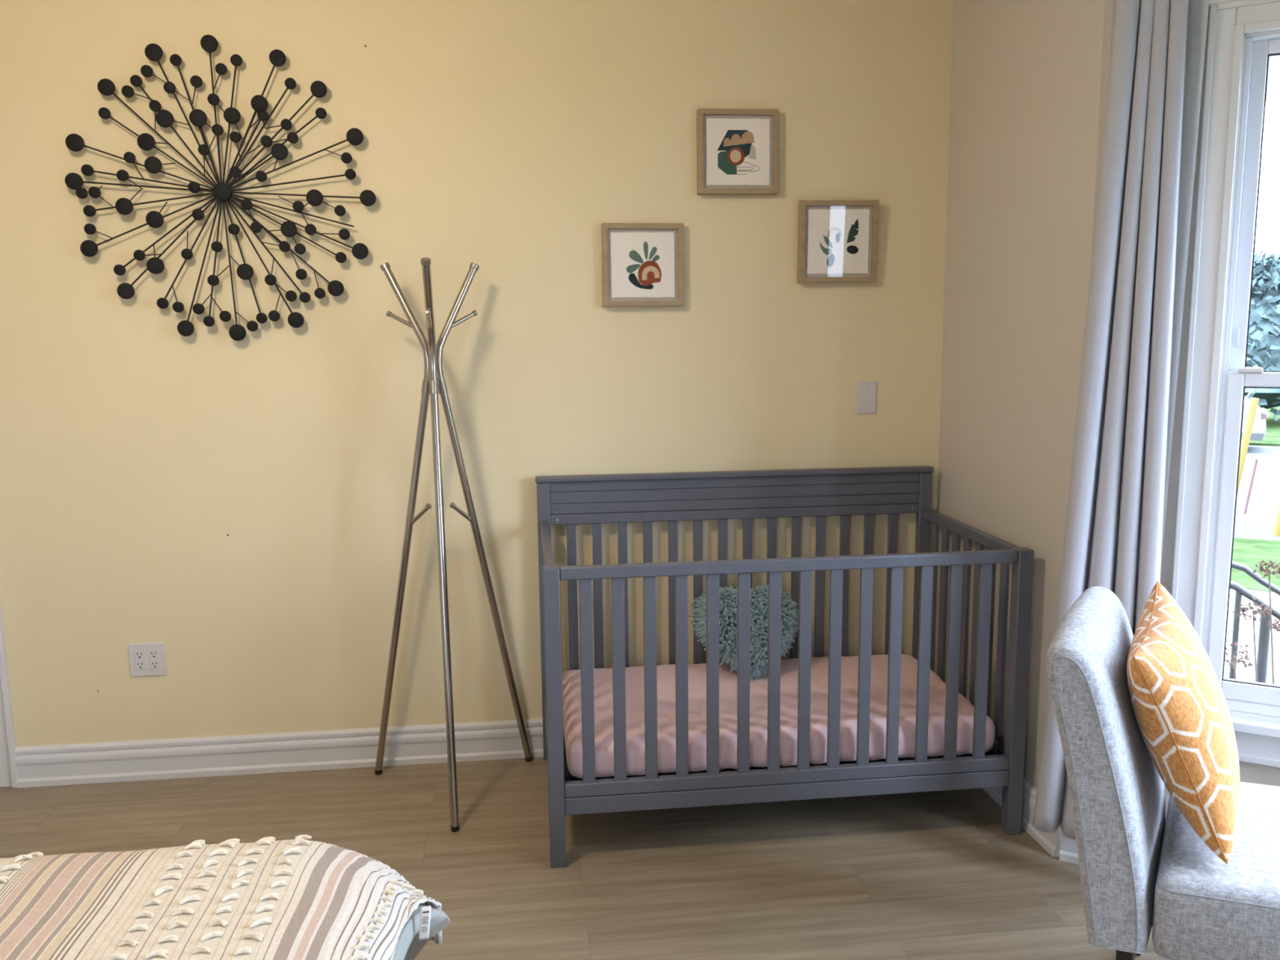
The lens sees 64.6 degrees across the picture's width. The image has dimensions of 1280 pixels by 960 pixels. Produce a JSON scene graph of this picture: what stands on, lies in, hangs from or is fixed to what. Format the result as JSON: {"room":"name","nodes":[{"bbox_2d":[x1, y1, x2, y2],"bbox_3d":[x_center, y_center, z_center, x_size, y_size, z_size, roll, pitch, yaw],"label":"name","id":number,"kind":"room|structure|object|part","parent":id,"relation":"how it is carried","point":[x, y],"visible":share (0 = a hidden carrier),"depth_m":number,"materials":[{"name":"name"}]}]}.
{"room":"bedroom","nodes":[
{"label":"bedroom","id":0,"kind":"room"},
{"bbox_2d":[0,0,953,747],"bbox_3d":[-1.177,-0.334,3.452,4.812,2.720,0.121,-2,8,-7],"label":"wall","id":1,"kind":"structure","parent":0,"point":[239,508],"depth_m":3.43,"materials":[{"name":"beige paint"}]},
{"bbox_2d":[0,599,17,787],"bbox_3d":[-2.627,0.013,3.253,0.988,2.120,0.024,-2,8,-7],"label":"trim","id":2,"kind":"structure","parent":1,"relation":"attached to","point":[8,775],"depth_m":3.42,"materials":[{"name":"white paint"}]},
{"bbox_2d":[128,642,167,676],"bbox_3d":[-1.684,0.614,3.461,0.118,0.116,0.009,-2,8,-7],"label":"wall outlet","id":3,"kind":"object","parent":1,"relation":"attached to","point":[145,659],"visible":1,"depth_m":3.46,"materials":[{"name":"white plastic"}]},
{"bbox_2d":[133,650,146,670],"bbox_3d":[-1.707,0.615,3.456,0.033,0.068,0.004,-2,8,-7],"label":"receptacle","id":4,"kind":"object","parent":3,"relation":"attached to","point":[140,656],"depth_m":3.45,"materials":[{"name":"white plastic"}]},
{"bbox_2d":[148,649,159,669],"bbox_3d":[-1.660,0.614,3.462,0.033,0.068,0.004,-2,8,-7],"label":"receptacle","id":5,"kind":"object","parent":3,"relation":"attached to","point":[153,655],"depth_m":3.46,"materials":[{"name":"white plastic"}]},
{"bbox_2d":[64,34,376,341],"bbox_3d":[-1.337,-0.928,3.261,0.954,0.952,0.051,-2,8,-7],"label":"wall sculpture","id":6,"kind":"object","parent":1,"relation":"attached to","point":[221,191],"visible":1,"depth_m":3.24,"materials":[{"name":"black metal"}]},
{"bbox_3d":[-1.565,-0.934,3.224,0.448,0.035,0.006,-2,8,-7],"label":"rod","id":7,"kind":"part","parent":6,"relation":"part of","materials":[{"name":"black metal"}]},
{"bbox_3d":[-1.559,-0.993,3.216,0.436,0.153,0.006,-2,8,-7],"label":"rod","id":8,"kind":"part","parent":6,"relation":"part of","materials":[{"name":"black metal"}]},
{"bbox_3d":[-1.544,-0.952,3.224,0.405,0.069,0.006,-2,8,-7],"label":"rod","id":9,"kind":"part","parent":6,"relation":"part of","materials":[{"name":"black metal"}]},
{"bbox_3d":[-1.545,-0.890,3.233,0.409,0.066,0.006,-2,8,-7],"label":"rod","id":10,"kind":"part","parent":6,"relation":"part of","materials":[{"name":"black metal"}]},
{"bbox_3d":[-1.550,-0.832,3.240,0.421,0.182,0.006,-2,8,-7],"label":"rod","id":11,"kind":"part","parent":6,"relation":"part of","materials":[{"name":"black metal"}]},
{"bbox_3d":[-1.512,-1.039,3.216,0.342,0.242,0.006,-2,8,-7],"label":"rod","id":12,"kind":"part","parent":6,"relation":"part of","materials":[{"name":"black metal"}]},
{"bbox_3d":[-1.506,-1.077,3.211,0.331,0.320,0.006,-2,8,-7],"label":"rod","id":13,"kind":"part","parent":6,"relation":"part of","materials":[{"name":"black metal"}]},
{"bbox_3d":[-1.506,-0.800,3.250,0.335,0.249,0.006,-2,8,-7],"label":"rod","id":14,"kind":"part","parent":6,"relation":"part of","materials":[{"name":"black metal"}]},
{"bbox_3d":[-1.499,-0.767,3.256,0.322,0.315,0.006,-2,8,-7],"label":"rod","id":15,"kind":"part","parent":6,"relation":"part of","materials":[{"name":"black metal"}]},
{"bbox_3d":[-1.462,-1.089,3.214,0.241,0.340,0.006,-2,8,-7],"label":"rod","id":16,"kind":"part","parent":6,"relation":"part of","materials":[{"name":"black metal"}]},
{"bbox_3d":[-1.433,-1.133,3.212,0.182,0.425,0.006,-2,8,-7],"label":"rod","id":17,"kind":"part","parent":6,"relation":"part of","materials":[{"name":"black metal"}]},
{"bbox_3d":[-1.444,-0.749,3.265,0.213,0.354,0.006,-2,8,-7],"label":"rod","id":18,"kind":"part","parent":6,"relation":"part of","materials":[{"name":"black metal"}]},
{"bbox_3d":[-1.401,-1.123,3.217,0.118,0.403,0.006,-2,8,-7],"label":"rod","id":19,"kind":"part","parent":6,"relation":"part of","materials":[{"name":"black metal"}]},
{"bbox_3d":[-1.411,-0.710,3.275,0.148,0.434,0.006,-2,8,-7],"label":"rod","id":20,"kind":"part","parent":6,"relation":"part of","materials":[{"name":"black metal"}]},
{"bbox_3d":[-1.372,-1.037,3.233,0.063,0.229,0.006,-2,8,-7],"label":"rod","id":21,"kind":"part","parent":6,"relation":"part of","materials":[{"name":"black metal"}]},
{"bbox_3d":[-1.349,-1.150,3.219,0.014,0.453,0.006,-2,8,-7],"label":"rod","id":22,"kind":"part","parent":6,"relation":"part of","materials":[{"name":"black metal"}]},
{"bbox_3d":[-1.374,-0.722,3.277,0.073,0.411,0.006,-2,8,-7],"label":"rod","id":23,"kind":"part","parent":6,"relation":"part of","materials":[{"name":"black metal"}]},
{"bbox_3d":[-1.344,-1.021,3.238,0.006,0.192,0.006,-2,8,-7],"label":"rod","id":24,"kind":"part","parent":6,"relation":"part of","materials":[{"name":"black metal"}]},
{"bbox_3d":[-1.310,-1.127,3.227,0.075,0.405,0.006,-2,8,-7],"label":"rod","id":25,"kind":"part","parent":6,"relation":"part of","materials":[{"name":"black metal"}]},
{"bbox_3d":[-1.331,-0.704,3.285,0.024,0.448,0.006,-2,8,-7],"label":"rod","id":26,"kind":"part","parent":6,"relation":"part of","materials":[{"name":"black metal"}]},
{"bbox_3d":[-1.278,-1.063,3.240,0.137,0.276,0.006,-2,8,-7],"label":"rod","id":27,"kind":"part","parent":6,"relation":"part of","materials":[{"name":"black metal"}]},
{"bbox_3d":[-1.292,-0.728,3.287,0.103,0.402,0.006,-2,8,-7],"label":"rod","id":28,"kind":"part","parent":6,"relation":"part of","materials":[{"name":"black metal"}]},
{"bbox_3d":[-1.274,-1.045,3.243,0.145,0.241,0.006,-2,8,-7],"label":"rod","id":29,"kind":"part","parent":6,"relation":"part of","materials":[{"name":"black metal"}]},
{"bbox_3d":[-1.247,-1.133,3.234,0.201,0.416,0.006,-2,8,-7],"label":"rod","id":30,"kind":"part","parent":6,"relation":"part of","materials":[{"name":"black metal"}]},
{"bbox_3d":[-1.251,-0.991,3.254,0.189,0.131,0.006,-2,8,-7],"label":"rod","id":31,"kind":"part","parent":6,"relation":"part of","materials":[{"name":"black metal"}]},
{"bbox_3d":[-1.250,-0.843,3.275,0.187,0.175,0.006,-2,8,-7],"label":"rod","id":32,"kind":"part","parent":6,"relation":"part of","materials":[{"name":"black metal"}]},
{"bbox_3d":[-1.229,-1.095,3.242,0.236,0.340,0.006,-2,8,-7],"label":"rod","id":33,"kind":"part","parent":6,"relation":"part of","materials":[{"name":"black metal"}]},
{"bbox_3d":[-1.238,-0.726,3.293,0.211,0.410,0.006,-2,8,-7],"label":"rod","id":34,"kind":"part","parent":6,"relation":"part of","materials":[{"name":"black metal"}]},
{"bbox_3d":[-1.222,-0.763,3.290,0.243,0.338,0.006,-2,8,-7],"label":"rod","id":35,"kind":"part","parent":6,"relation":"part of","materials":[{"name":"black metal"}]},
{"bbox_3d":[-1.186,-1.089,3.248,0.322,0.325,0.006,-2,8,-7],"label":"rod","id":36,"kind":"part","parent":6,"relation":"part of","materials":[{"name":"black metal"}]},
{"bbox_3d":[-1.184,-1.052,3.253,0.325,0.251,0.006,-2,8,-7],"label":"rod","id":37,"kind":"part","parent":6,"relation":"part of","materials":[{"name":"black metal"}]},
{"bbox_3d":[-1.173,-0.779,3.294,0.342,0.310,0.006,-2,8,-7],"label":"rod","id":38,"kind":"part","parent":6,"relation":"part of","materials":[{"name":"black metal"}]},
{"bbox_3d":[-1.162,-0.828,3.288,0.363,0.211,0.006,-2,8,-7],"label":"rod","id":39,"kind":"part","parent":6,"relation":"part of","materials":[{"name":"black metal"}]},
{"bbox_3d":[-1.142,-0.960,3.272,0.405,0.063,0.006,-2,8,-7],"label":"rod","id":40,"kind":"part","parent":6,"relation":"part of","materials":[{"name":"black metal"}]},
{"bbox_3d":[-1.133,-1.018,3.264,0.426,0.180,0.006,-2,8,-7],"label":"rod","id":41,"kind":"part","parent":6,"relation":"part of","materials":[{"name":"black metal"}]},
{"bbox_3d":[-1.131,-0.839,3.290,0.425,0.191,0.006,-2,8,-7],"label":"rod","id":42,"kind":"part","parent":6,"relation":"part of","materials":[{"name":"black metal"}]},
{"bbox_3d":[-1.140,-0.878,3.284,0.408,0.112,0.006,-2,8,-7],"label":"rod","id":43,"kind":"part","parent":6,"relation":"part of","materials":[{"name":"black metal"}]},
{"bbox_3d":[-1.116,-0.923,3.280,0.456,0.022,0.006,-2,8,-7],"label":"rod","id":44,"kind":"part","parent":6,"relation":"part of","materials":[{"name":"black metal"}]},
{"bbox_2d":[14,718,543,787],"bbox_3d":[-0.511,0.936,3.643,3.254,0.137,0.022,-2,8,-7],"label":"baseboard","id":45,"kind":"structure","parent":1,"relation":"attached to","point":[343,748],"depth_m":3.54,"materials":[{"name":"white paint"}]},
{"bbox_2d":[600,222,684,306],"bbox_3d":[0.009,-0.734,3.461,0.278,0.278,0.033,-2,8,-7],"label":"framed print","id":46,"kind":"object","parent":1,"relation":"attached to","point":[642,263],"visible":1,"depth_m":3.45,"materials":[{"name":"beige paper"}]},
{"bbox_2d":[696,108,778,195],"bbox_3d":[0.333,-1.115,3.445,0.280,0.280,0.033,-2,8,-7],"label":"framed print","id":47,"kind":"object","parent":1,"relation":"attached to","point":[737,149],"visible":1,"depth_m":3.44,"materials":[{"name":"beige paper"}]},
{"bbox_2d":[796,200,879,282],"bbox_3d":[0.689,-0.829,3.523,0.280,0.281,0.045,-2,8,-7],"label":"framed print","id":48,"kind":"object","parent":1,"relation":"attached to","point":[837,239],"visible":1,"depth_m":3.52,"materials":[{"name":"brown wood"}]},
{"bbox_2d":[856,381,876,413],"bbox_3d":[0.814,-0.296,3.635,0.072,0.116,0.007,-2,8,-7],"label":"blank wall plate","id":49,"kind":"object","parent":1,"relation":"attached to","point":[866,390],"visible":1,"depth_m":3.63,"materials":[{"name":"white plastic"}]},
{"bbox_2d":[0,756,1169,959],"bbox_3d":[-0.423,1.411,1.036,5.650,0.060,5.600,-2,8,-7],"label":"floor","id":50,"kind":"structure","parent":0,"point":[933,875],"depth_m":2.93,"materials":[{"name":"brown wood"}]},
{"bbox_2d":[392,903,450,959],"bbox_3d":[-1.308,1.125,1.155,2.037,0.490,1.825,-2,8,-7],"label":"bed","id":51,"kind":"object","parent":50,"relation":"on","point":[408,946],"visible":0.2,"depth_m":2.00,"materials":[{"name":"grey"}]},
{"bbox_2d":[0,835,442,959],"bbox_3d":[-1.054,0.959,1.449,1.421,0.308,1.290,-2,8,-7],"label":"throw blanket","id":52,"kind":"object","parent":51,"relation":"on","point":[267,898],"visible":0.99,"depth_m":1.83,"materials":[{"name":"beige fabric"}]},
{"bbox_2d":[421,911,429,932],"bbox_3d":[-0.409,0.842,1.931,0.012,0.030,0.022,-1,8,0],"label":"print","id":53,"kind":"object","parent":52,"relation":"attached to","point":[424,914],"depth_m":1.93,"materials":[{"name":"black"}]},
{"bbox_2d":[374,257,532,831],"bbox_3d":[-0.638,0.184,3.236,0.549,1.745,0.514,-2,8,-7],"label":"coat rack","id":54,"kind":"object","parent":50,"relation":"on","point":[433,381],"visible":1,"depth_m":3.26,"materials":[{"name":"metal"}]},
{"bbox_2d":[535,465,1034,867],"bbox_3d":[0.397,0.529,3.289,1.428,1.026,0.780,-2,8,-7],"label":"crib","id":55,"kind":"object","parent":50,"relation":"on","point":[621,499],"visible":0.91,"depth_m":2.97,"materials":[{"name":"grey wood"}]},
{"bbox_3d":[-0.330,0.505,3.574,0.045,1.006,0.032,-2,8,-7],"label":"post","id":56,"kind":"part","parent":55,"relation":"part of","materials":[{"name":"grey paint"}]},
{"bbox_3d":[-0.284,0.856,3.257,0.026,0.091,0.699,-2,8,-7],"label":"rail","id":57,"kind":"part","parent":55,"relation":"part of","materials":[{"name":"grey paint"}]},
{"bbox_3d":[-0.291,0.207,3.164,0.026,0.036,0.699,-2,8,-7],"label":"rail","id":58,"kind":"part","parent":55,"relation":"part of","materials":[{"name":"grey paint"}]},
{"bbox_3d":[-0.241,0.673,2.858,0.045,0.877,0.045,-2,8,-7],"label":"post","id":59,"kind":"part","parent":55,"relation":"part of","materials":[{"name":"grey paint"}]},
{"bbox_3d":[0.348,0.045,3.591,1.330,0.113,0.019,-2,8,-7],"label":"headboard panel","id":60,"kind":"part","parent":55,"relation":"part of","materials":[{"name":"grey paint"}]},
{"bbox_3d":[0.349,0.119,3.601,1.330,0.034,0.026,-2,8,-7],"label":"headboard rail","id":61,"kind":"part","parent":55,"relation":"part of","materials":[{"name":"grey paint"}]},
{"bbox_2d":[561,653,995,778],"bbox_3d":[0.399,0.749,3.320,1.304,0.136,0.699,-2,8,-7],"label":"mattress","id":62,"kind":"object","parent":55,"relation":"on","point":[634,676],"visible":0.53,"depth_m":3.08,"materials":[{"name":"pink fabric"}]},
{"bbox_2d":[688,584,799,680],"bbox_3d":[0.372,0.517,3.485,0.405,0.298,0.259,-2,8,-7],"label":"cushion","id":63,"kind":"object","parent":62,"relation":"on","point":[759,596],"visible":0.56,"depth_m":3.44,"materials":[{"name":"fabric"}]},
{"bbox_3d":[0.444,0.865,2.964,1.330,0.040,0.028,-2,8,-7],"label":"rail","id":64,"kind":"part","parent":55,"relation":"part of","materials":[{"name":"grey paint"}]},
{"bbox_3d":[0.438,0.240,2.874,1.330,0.036,0.028,-2,8,-7],"label":"rail","id":65,"kind":"part","parent":55,"relation":"part of","materials":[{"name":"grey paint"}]},
{"bbox_3d":[1.035,0.468,3.734,0.045,1.006,0.032,-2,8,-7],"label":"post","id":66,"kind":"part","parent":55,"relation":"part of","materials":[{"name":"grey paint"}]},
{"bbox_3d":[1.077,0.170,3.325,0.026,0.036,0.699,-2,8,-7],"label":"rail","id":67,"kind":"part","parent":55,"relation":"part of","materials":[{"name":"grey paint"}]},
{"bbox_3d":[1.084,0.819,3.418,0.026,0.091,0.699,-2,8,-7],"label":"rail","id":68,"kind":"part","parent":55,"relation":"part of","materials":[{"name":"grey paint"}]},
{"bbox_3d":[1.124,0.635,3.018,0.045,0.877,0.045,-2,8,-7],"label":"post","id":69,"kind":"part","parent":55,"relation":"part of","materials":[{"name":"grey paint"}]},
{"bbox_2d":[1045,586,1279,959],"bbox_3d":[1.317,0.745,2.128,0.914,0.914,0.564,2,9,20],"label":"slipper chair","id":70,"kind":"object","parent":50,"relation":"on","point":[1140,869],"visible":0.86,"depth_m":1.97,"materials":[{"name":"grey fabric"}]},
{"bbox_3d":[1.030,0.583,2.210,0.228,0.612,0.600,4,9,29],"label":"backrest","id":71,"kind":"part","parent":70,"relation":"part of","materials":[{"name":"grey fabric"}]},
{"bbox_3d":[0.979,1.065,2.052,0.031,0.305,0.031,6,10,38],"label":"leg","id":72,"kind":"part","parent":70,"relation":"part of","materials":[{"name":"black wood"}]},
{"bbox_2d":[1126,581,1239,864],"bbox_3d":[1.163,0.491,2.160,0.221,0.453,0.450,4,10,30],"label":"cushion","id":73,"kind":"object","parent":70,"relation":"on","point":[1180,708],"visible":1,"depth_m":2.01,"materials":[{"name":"orange fabric"}]},
{"bbox_3d":[1.420,0.823,2.103,0.696,0.181,0.560,2,9,20],"label":"seat","id":74,"kind":"part","parent":70,"relation":"part of","materials":[{"name":"grey fabric"}]},
{"bbox_2d":[933,0,1104,789],"bbox_3d":[1.210,-0.323,3.205,0.130,2.720,0.940,-2,8,-7],"label":"wall","id":75,"kind":"structure","parent":0,"point":[1026,74],"depth_m":3.08,"materials":[{"name":"beige paint"}]},
{"bbox_2d":[982,778,1061,857],"bbox_3d":[1.148,0.957,3.380,0.022,0.137,0.940,-2,8,-7],"label":"baseboard","id":76,"kind":"structure","parent":75,"relation":"attached to","point":[1050,842],"depth_m":3.06,"materials":[{"name":"white paint"}]},
{"bbox_2d":[1090,0,1279,818],"bbox_3d":[1.715,-0.232,2.530,1.099,2.720,0.130,4,9,28],"label":"wall","id":77,"kind":"structure","parent":0,"point":[1249,772],"depth_m":2.64,"materials":[{"name":"beige paint"}]},
{"bbox_2d":[1059,831,1079,864],"bbox_3d":[1.692,1.057,2.648,1.099,0.137,0.022,4,9,28],"label":"baseboard","id":78,"kind":"structure","parent":77,"relation":"attached to","point":[1068,851],"depth_m":2.90,"materials":[{"name":"white paint"}]},
{"bbox_2d":[1032,0,1188,839],"bbox_3d":[1.219,-0.252,2.603,0.288,2.450,0.154,4,9,28],"label":"curtain","id":79,"kind":"object","parent":77,"relation":"hanging from","point":[1113,540],"visible":0.78,"depth_m":2.57,"materials":[{"name":"grey fabric"}]},
{"bbox_2d":[1107,0,1208,579],"bbox_3d":[1.310,-0.260,2.654,0.226,2.450,0.036,6,10,38],"label":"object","id":80,"kind":"object","parent":77,"relation":"hanging from","point":[1197,12],"visible":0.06,"depth_m":2.53,"materials":[{"name":"white fabric"}]},
{"bbox_2d":[1171,0,1279,768],"bbox_3d":[1.772,-0.209,2.476,0.795,1.924,0.175,4,9,28],"label":"window","id":81,"kind":"structure","parent":77,"relation":"in","point":[1243,35],"depth_m":2.57,"materials":[{"name":"white paint"}]},
{"bbox_3d":[1.779,-0.226,2.486,0.612,1.700,0.106,4,9,28],"label":"frame","id":82,"kind":"part","parent":81,"relation":"part of","materials":[{"name":"white plastic"}]},
{"bbox_3d":[1.764,0.166,2.508,0.586,0.858,0.036,4,9,28],"label":"sash","id":83,"kind":"part","parent":81,"relation":"part of","materials":[{"name":"white plastic"}]},
{"bbox_3d":[1.773,-0.646,2.424,0.586,0.846,0.036,4,9,28],"label":"sash","id":84,"kind":"part","parent":81,"relation":"part of","materials":[{"name":"white plastic"}]},
{"bbox_2d":[1266,55,1279,102],"bbox_3d":[2.000,-1.668,3.994,1.660,0.140,2.400,-2,8,-7],"label":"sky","id":85,"kind":"structure","parent":0,"point":[1273,73],"depth_m":4.08,"materials":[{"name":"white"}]},
{"label":"outside","id":86,"kind":"structure","parent":0,"visible":0},
{"bbox_2d":[1234,517,1279,541],"bbox_3d":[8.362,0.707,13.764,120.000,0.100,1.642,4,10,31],"label":"kerb","id":87,"kind":"object","parent":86,"point":[1248,528],"visible":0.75,"depth_m":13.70,"materials":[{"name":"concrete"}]},
{"bbox_2d":[1271,503,1279,536],"bbox_3d":[8.424,0.001,13.104,0.323,1.520,0.110,4,10,31],"label":"guard","id":88,"kind":"object","parent":87,"relation":"on","point":[1276,531],"visible":1,"depth_m":13.21,"materials":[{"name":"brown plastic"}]},
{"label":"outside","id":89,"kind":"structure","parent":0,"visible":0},
{"bbox_2d":[1231,537,1279,591],"bbox_3d":[7.156,0.999,11.829,120.000,0.100,2.955,4,10,31],"label":"lawn","id":90,"kind":"structure","parent":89,"point":[1247,552],"depth_m":11.98,"materials":[{"name":"green plant"}]},
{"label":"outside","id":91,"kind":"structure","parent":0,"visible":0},
{"bbox_2d":[1235,444,1279,519],"bbox_3d":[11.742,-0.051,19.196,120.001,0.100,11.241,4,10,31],"label":"street","id":92,"kind":"structure","parent":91,"point":[1264,498],"depth_m":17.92,"materials":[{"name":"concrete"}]},
{"bbox_2d":[1236,397,1259,496],"bbox_3d":[8.851,-0.357,14.880,0.320,1.711,0.110,4,10,31],"label":"guard","id":93,"kind":"object","parent":92,"relation":"on","point":[1253,405],"visible":0.56,"depth_m":14.77,"materials":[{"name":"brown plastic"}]},
{"bbox_2d":[1241,395,1267,440],"bbox_3d":[12.346,-1.501,23.958,4.261,1.400,1.720,4,10,31],"label":"parked car","id":94,"kind":"object","parent":92,"relation":"on","point":[1259,429],"visible":0.13,"depth_m":22.26,"materials":[{"name":"grey paint"}]},
{"bbox_3d":[12.354,-1.184,24.000,4.190,0.160,1.712,4,10,31],"label":"sill trim","id":95,"kind":"part","parent":94,"relation":"part of","materials":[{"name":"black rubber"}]},
{"bbox_2d":[1261,407,1267,418],"bbox_3d":[14.107,-1.513,22.859,0.120,0.140,1.720,4,10,31],"label":"tail lamp","id":96,"kind":"object","parent":94,"relation":"attached to","point":[1264,411],"depth_m":22.22,"materials":[{"name":"red"}]},
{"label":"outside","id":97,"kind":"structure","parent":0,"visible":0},
{"bbox_2d":[1248,405,1279,446],"bbox_3d":[25.721,-3.479,41.621,120.090,0.100,107.616,-2,8,-7],"label":"verge","id":98,"kind":"structure","parent":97,"point":[1272,437],"depth_m":26.06,"materials":[{"name":"green plant"}]},
{"bbox_2d":[1244,246,1279,421],"bbox_3d":[17.581,-4.049,28.860,5.134,5.022,5.316,-2,8,-7],"label":"evergreen tree","id":99,"kind":"object","parent":98,"relation":"on","point":[1264,335],"visible":0.28,"depth_m":27.65,"materials":[{"name":"green plant"}]},
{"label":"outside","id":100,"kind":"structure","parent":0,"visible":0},
{"bbox_2d":[1223,588,1279,684],"bbox_3d":[4.096,1.748,6.921,120.000,0.100,8.708,4,10,31],"label":"ground walk","id":101,"kind":"structure","parent":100,"point":[1246,637],"depth_m":8.86,"materials":[{"name":"concrete"}]},
{"bbox_2d":[1224,641,1256,679],"bbox_3d":[1.880,1.359,3.167,0.326,1.787,0.119,-3,9,-17],"label":"hydrangea","id":102,"kind":"object","parent":101,"relation":"on","point":[1238,660],"visible":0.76,"depth_m":3.00,"materials":[{"name":"brown"}]},
{"bbox_3d":[1.901,1.374,3.199,0.277,1.749,0.018,-5,9,-29],"label":"stem","id":103,"kind":"part","parent":102,"relation":"part of","materials":[{"name":"brown"}]},
{"bbox_2d":[1243,458,1257,514],"bbox_3d":[8.934,0.096,14.804,0.135,0.825,0.036,4,10,31],"label":"marker stake","id":104,"kind":"object","parent":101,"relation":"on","point":[1256,460],"visible":1,"depth_m":14.79,"materials":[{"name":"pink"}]},
{"bbox_2d":[1232,595,1271,682],"bbox_3d":[1.969,1.292,3.225,0.324,1.902,0.100,-4,9,-20],"label":"hydrangea","id":105,"kind":"object","parent":101,"relation":"on","point":[1242,609],"visible":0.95,"depth_m":3.07,"materials":[{"name":"brown"}]},
{"bbox_3d":[1.987,1.307,3.254,0.277,1.864,0.018,-5,9,-29],"label":"stem","id":106,"kind":"part","parent":105,"relation":"part of","materials":[{"name":"brown"}]},
{"bbox_2d":[1229,561,1279,683],"bbox_3d":[2.872,1.189,4.742,0.545,1.652,0.936,4,10,31],"label":"stair railing","id":107,"kind":"object","parent":101,"relation":"on","point":[1264,630],"visible":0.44,"depth_m":4.29,"materials":[{"name":"black metal"}]},
{"bbox_3d":[2.555,1.260,4.418,0.022,1.611,0.022,2,9,16],"label":"post","id":108,"kind":"part","parent":107,"relation":"part of","materials":[{"name":"black metal"}]},
{"bbox_3d":[2.629,0.562,4.267,0.464,0.270,0.032,4,10,31],"label":"handrail","id":109,"kind":"part","parent":107,"relation":"part of","materials":[{"name":"black metal"}]},
{"bbox_3d":[3.103,0.548,5.038,0.545,0.297,0.032,4,10,31],"label":"handrail","id":110,"kind":"part","parent":107,"relation":"part of","materials":[{"name":"black metal"}]},
{"bbox_3d":[2.644,1.302,4.369,0.037,1.542,0.037,-5,9,-29],"label":"post","id":111,"kind":"part","parent":107,"relation":"part of","materials":[{"name":"black metal"}]},
{"bbox_2d":[1253,559,1279,684],"bbox_3d":[2.037,1.226,3.319,0.316,2.004,0.084,-6,10,-35],"label":"hydrangea","id":112,"kind":"object","parent":101,"relation":"on","point":[1268,570],"visible":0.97,"depth_m":3.13,"materials":[{"name":"brown"}]},
{"bbox_3d":[2.067,1.242,3.313,0.277,1.974,0.018,-5,9,-29],"label":"stem","id":113,"kind":"part","parent":112,"relation":"part of","materials":[{"name":"brown"}]},
{"bbox_2d":[1267,618,1279,631],"bbox_3d":[2.243,1.317,3.565,0.311,1.749,0.075,-6,10,-34],"label":"hydrangea","id":114,"kind":"object","parent":101,"relation":"on","point":[1275,627],"visible":0.94,"depth_m":3.37,"materials":[{"name":"brown"}]}
]}

